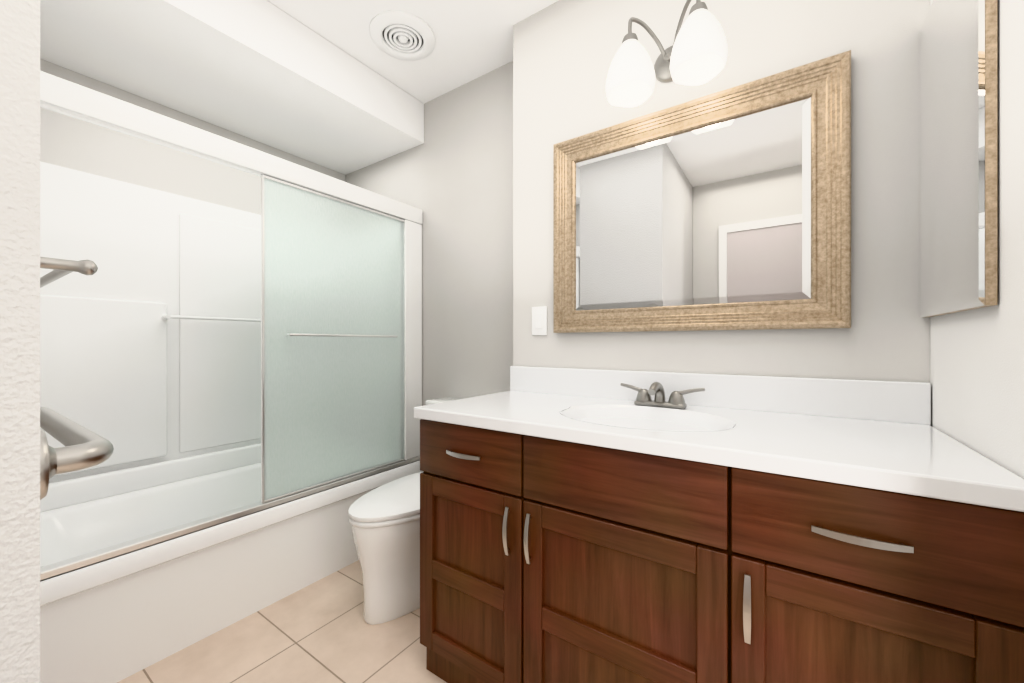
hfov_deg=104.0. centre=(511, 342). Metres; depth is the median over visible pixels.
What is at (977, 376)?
wall
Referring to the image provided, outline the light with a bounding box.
[605,0,727,107]
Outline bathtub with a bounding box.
[40,71,422,682]
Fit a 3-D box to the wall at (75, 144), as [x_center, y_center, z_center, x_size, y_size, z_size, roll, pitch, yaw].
[-1.643,-0.155,2.155,0.150,2.460,1.546,0,0,35]
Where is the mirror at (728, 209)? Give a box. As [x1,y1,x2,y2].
[553,50,850,332]
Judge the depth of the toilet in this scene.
1.53 m
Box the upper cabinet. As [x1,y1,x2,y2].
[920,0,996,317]
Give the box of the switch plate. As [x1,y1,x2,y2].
[532,306,546,334]
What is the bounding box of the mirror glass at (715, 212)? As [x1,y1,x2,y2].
[575,95,811,310]
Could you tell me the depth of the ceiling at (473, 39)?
1.78 m
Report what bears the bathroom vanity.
on the floor
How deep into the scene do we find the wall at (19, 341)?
0.44 m
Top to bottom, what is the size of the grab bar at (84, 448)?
0.088 m
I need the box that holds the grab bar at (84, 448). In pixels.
[40,407,113,499]
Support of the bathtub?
on the floor
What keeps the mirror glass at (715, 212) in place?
attached to the mirror at (728, 209)
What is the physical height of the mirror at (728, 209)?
0.752 m
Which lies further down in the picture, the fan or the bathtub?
the bathtub
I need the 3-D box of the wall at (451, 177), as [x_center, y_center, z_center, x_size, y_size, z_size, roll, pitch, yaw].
[-0.552,-0.155,2.406,1.665,2.460,0.100,0,0,35]
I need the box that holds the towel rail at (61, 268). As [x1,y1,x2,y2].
[40,257,97,287]
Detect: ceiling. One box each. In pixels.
[40,0,423,174]
[267,0,558,103]
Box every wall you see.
[0,0,39,682]
[40,59,345,214]
[346,61,512,471]
[513,0,929,382]
[930,0,1023,478]
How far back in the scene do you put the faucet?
1.27 m
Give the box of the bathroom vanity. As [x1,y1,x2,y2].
[414,366,1023,682]
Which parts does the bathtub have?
panel glass, panel frame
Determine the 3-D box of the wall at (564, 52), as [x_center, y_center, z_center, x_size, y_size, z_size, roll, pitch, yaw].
[0.655,-0.155,1.467,1.383,2.460,0.280,0,0,35]
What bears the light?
attached to the wall at (564, 52)
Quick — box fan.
[370,10,434,60]
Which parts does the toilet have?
seat, bowl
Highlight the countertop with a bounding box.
[414,366,1023,514]
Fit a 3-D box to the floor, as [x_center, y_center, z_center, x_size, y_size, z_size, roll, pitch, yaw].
[-0.706,1.105,0.916,3.100,0.060,2.870,0,0,35]
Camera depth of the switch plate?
1.66 m
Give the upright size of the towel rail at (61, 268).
0.047 m
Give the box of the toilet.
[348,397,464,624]
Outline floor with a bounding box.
[117,560,446,682]
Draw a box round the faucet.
[620,381,705,409]

